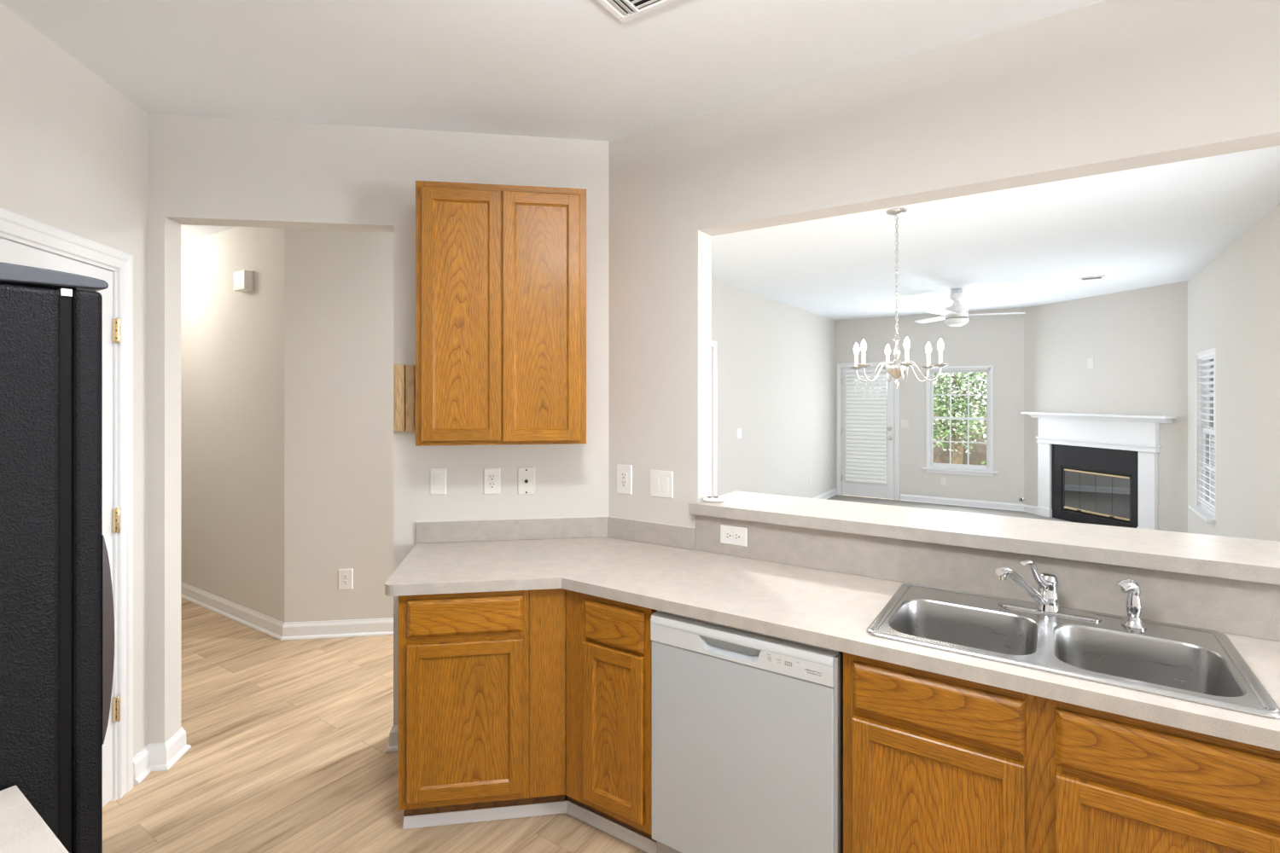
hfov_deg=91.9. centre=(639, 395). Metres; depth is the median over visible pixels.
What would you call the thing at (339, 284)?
wall
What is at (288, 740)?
floor
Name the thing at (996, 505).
baseboard
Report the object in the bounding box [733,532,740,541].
receptacle
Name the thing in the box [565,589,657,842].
base cabinet
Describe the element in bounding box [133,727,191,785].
baseboard
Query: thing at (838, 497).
floor
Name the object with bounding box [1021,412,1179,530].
fireplace
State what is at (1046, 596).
faucet
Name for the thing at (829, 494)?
baseboard
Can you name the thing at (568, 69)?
ceiling
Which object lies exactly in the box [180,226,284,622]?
wall
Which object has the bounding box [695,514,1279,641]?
backsplash
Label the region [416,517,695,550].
backsplash
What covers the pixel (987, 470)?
window
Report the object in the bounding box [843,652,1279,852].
base cabinet
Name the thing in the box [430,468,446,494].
light switch
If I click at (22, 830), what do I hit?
countertop
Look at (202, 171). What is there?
wall
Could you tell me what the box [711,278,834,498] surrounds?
wall
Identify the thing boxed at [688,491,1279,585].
bar ledge
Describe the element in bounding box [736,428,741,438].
light switch
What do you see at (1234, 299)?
wall
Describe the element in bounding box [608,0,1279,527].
wall
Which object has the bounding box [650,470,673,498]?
light switch
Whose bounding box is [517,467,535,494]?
cable plate
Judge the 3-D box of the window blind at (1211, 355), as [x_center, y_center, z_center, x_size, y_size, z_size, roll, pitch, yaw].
[5.206,0.307,5.661,0.046,1.425,0.805,0,0,34]
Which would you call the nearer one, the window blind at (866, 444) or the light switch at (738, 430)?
the light switch at (738, 430)
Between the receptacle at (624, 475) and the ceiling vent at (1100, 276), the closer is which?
the receptacle at (624, 475)
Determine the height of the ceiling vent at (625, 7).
0.010 m
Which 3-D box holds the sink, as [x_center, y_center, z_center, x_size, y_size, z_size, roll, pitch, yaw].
[1.109,0.736,1.698,0.828,0.180,0.543,0,0,34]
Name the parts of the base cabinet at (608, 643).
door panel, door, drawer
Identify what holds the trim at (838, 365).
attached to the wall at (997, 340)
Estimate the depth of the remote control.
2.63 m
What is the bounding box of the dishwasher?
[650,610,843,852]
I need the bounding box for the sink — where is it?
[866,583,1279,718]
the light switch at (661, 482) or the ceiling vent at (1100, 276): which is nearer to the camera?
the light switch at (661, 482)
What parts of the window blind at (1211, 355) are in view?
head rail, rail, ladder cord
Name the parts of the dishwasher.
pocket handle, control panel, trim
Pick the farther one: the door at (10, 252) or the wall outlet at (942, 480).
the wall outlet at (942, 480)
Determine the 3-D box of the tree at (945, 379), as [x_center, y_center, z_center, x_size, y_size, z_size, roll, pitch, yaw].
[6.529,-0.040,14.428,2.990,3.674,2.826,0,0,-21]
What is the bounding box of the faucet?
[994,559,1101,622]
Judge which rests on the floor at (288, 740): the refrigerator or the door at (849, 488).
the refrigerator
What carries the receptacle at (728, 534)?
attached to the wall outlet at (729, 535)
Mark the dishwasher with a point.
(747, 726)
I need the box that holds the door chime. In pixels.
[233,269,254,292]
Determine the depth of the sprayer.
1.73 m
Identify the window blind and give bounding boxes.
[845,369,887,484]
[1197,351,1214,511]
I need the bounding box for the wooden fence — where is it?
[851,396,986,465]
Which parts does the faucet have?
spout, lever handle, plate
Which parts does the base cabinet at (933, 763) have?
door panel, door, false drawer, door panel, false drawer, door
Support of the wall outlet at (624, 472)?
attached to the wall at (1107, 86)
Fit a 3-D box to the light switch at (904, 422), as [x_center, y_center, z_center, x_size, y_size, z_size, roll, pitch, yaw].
[3.936,0.420,9.206,0.100,0.118,0.012,0,0,34]
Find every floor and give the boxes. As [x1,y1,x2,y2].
[102,494,894,852]
[826,494,1070,522]
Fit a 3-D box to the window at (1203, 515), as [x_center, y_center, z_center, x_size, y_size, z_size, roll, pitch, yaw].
[5.211,0.341,5.658,0.175,1.511,0.865,0,0,34]
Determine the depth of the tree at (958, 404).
11.60 m
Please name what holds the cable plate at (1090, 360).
attached to the wall at (1137, 340)
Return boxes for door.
[0,238,120,808]
[841,366,894,499]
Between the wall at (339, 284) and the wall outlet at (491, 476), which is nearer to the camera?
the wall outlet at (491, 476)
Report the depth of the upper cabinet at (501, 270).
2.50 m
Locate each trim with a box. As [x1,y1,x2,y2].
[0,208,133,798]
[402,800,657,852]
[711,340,717,496]
[836,361,899,500]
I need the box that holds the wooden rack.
[393,365,414,430]
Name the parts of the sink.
bowl, bowl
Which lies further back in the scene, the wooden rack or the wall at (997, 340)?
the wall at (997, 340)
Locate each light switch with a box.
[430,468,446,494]
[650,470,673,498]
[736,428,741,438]
[901,419,907,428]
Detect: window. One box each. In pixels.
[921,365,997,477]
[1188,348,1215,523]
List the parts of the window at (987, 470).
sill, sash, sash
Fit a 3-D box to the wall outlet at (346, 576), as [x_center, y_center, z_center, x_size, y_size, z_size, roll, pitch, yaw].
[-1.923,1.199,4.040,0.090,0.134,0.009,0,0,-8]
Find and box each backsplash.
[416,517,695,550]
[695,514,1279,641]
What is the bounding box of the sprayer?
[1116,578,1146,629]
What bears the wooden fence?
on the ground
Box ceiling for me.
[0,0,1279,320]
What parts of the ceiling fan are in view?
blade, blade, lamp shade, blade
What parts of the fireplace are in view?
glass door, glass door, brass rail, brass rail, frieze moulding, glass door, glass door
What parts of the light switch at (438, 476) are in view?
rocker frame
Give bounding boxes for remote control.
[703,496,724,502]
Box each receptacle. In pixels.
[488,474,495,488]
[621,472,627,487]
[725,531,732,539]
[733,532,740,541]
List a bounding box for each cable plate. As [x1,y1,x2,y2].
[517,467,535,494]
[1087,357,1093,368]
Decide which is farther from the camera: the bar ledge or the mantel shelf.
the mantel shelf
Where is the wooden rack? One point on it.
(404, 375)
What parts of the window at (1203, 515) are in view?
sill, sash, sash, glass pane, glass pane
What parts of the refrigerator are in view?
door, edge pull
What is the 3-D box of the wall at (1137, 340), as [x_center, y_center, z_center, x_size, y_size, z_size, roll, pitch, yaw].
[5.489,0.190,7.399,0.120,2.761,2.151,0,0,-13]
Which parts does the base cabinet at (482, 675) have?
door, drawer, door panel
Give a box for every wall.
[0,1,147,757]
[147,113,608,744]
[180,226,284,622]
[284,228,393,622]
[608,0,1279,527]
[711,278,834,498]
[834,308,1023,504]
[1024,280,1187,533]
[1187,203,1279,541]
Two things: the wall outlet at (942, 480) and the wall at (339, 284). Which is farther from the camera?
the wall outlet at (942, 480)
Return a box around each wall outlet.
[338,569,353,589]
[483,467,500,494]
[616,464,632,494]
[720,524,747,546]
[940,477,945,485]
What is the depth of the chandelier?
3.96 m
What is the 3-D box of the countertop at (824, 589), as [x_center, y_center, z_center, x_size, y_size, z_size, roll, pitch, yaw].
[0.459,0.596,1.873,3.412,0.196,1.025,0,0,34]
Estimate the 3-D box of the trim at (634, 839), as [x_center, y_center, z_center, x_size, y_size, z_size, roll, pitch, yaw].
[-0.379,1.553,2.265,0.951,0.034,0.196,0,0,9]
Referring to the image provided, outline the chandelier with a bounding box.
[849,208,948,389]
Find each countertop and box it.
[0,785,69,852]
[384,514,1279,750]
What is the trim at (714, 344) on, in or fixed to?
attached to the wall at (776, 359)
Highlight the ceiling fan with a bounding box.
[914,288,1024,326]
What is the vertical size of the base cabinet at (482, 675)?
0.875 m
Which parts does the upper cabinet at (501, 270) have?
door, door panel, door, door panel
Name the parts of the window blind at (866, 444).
head rail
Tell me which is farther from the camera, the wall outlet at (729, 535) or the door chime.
the door chime
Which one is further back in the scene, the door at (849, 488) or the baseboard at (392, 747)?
the door at (849, 488)
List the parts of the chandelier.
bulb, bulb, arm, arm, bulb, arm, stem, chain, lamp shade, arm, bulb, arm, arm, bulb, bulb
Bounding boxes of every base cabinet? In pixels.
[398,588,565,816]
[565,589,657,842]
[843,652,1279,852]
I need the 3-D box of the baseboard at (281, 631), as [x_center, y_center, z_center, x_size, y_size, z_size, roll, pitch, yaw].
[-2.781,1.518,4.537,4.302,0.104,0.770,0,0,19]
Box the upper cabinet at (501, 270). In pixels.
[415,180,586,446]
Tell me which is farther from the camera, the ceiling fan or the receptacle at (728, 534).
the ceiling fan
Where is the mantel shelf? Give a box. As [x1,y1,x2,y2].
[1021,412,1179,423]
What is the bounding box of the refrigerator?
[0,261,114,852]
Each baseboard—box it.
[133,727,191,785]
[180,581,393,640]
[385,724,398,752]
[812,488,836,499]
[900,494,1036,514]
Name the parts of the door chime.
plate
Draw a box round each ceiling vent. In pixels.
[596,0,677,23]
[1079,275,1105,280]
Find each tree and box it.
[866,373,978,452]
[933,372,986,464]
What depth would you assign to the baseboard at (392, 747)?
2.74 m
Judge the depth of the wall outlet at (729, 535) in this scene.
2.52 m

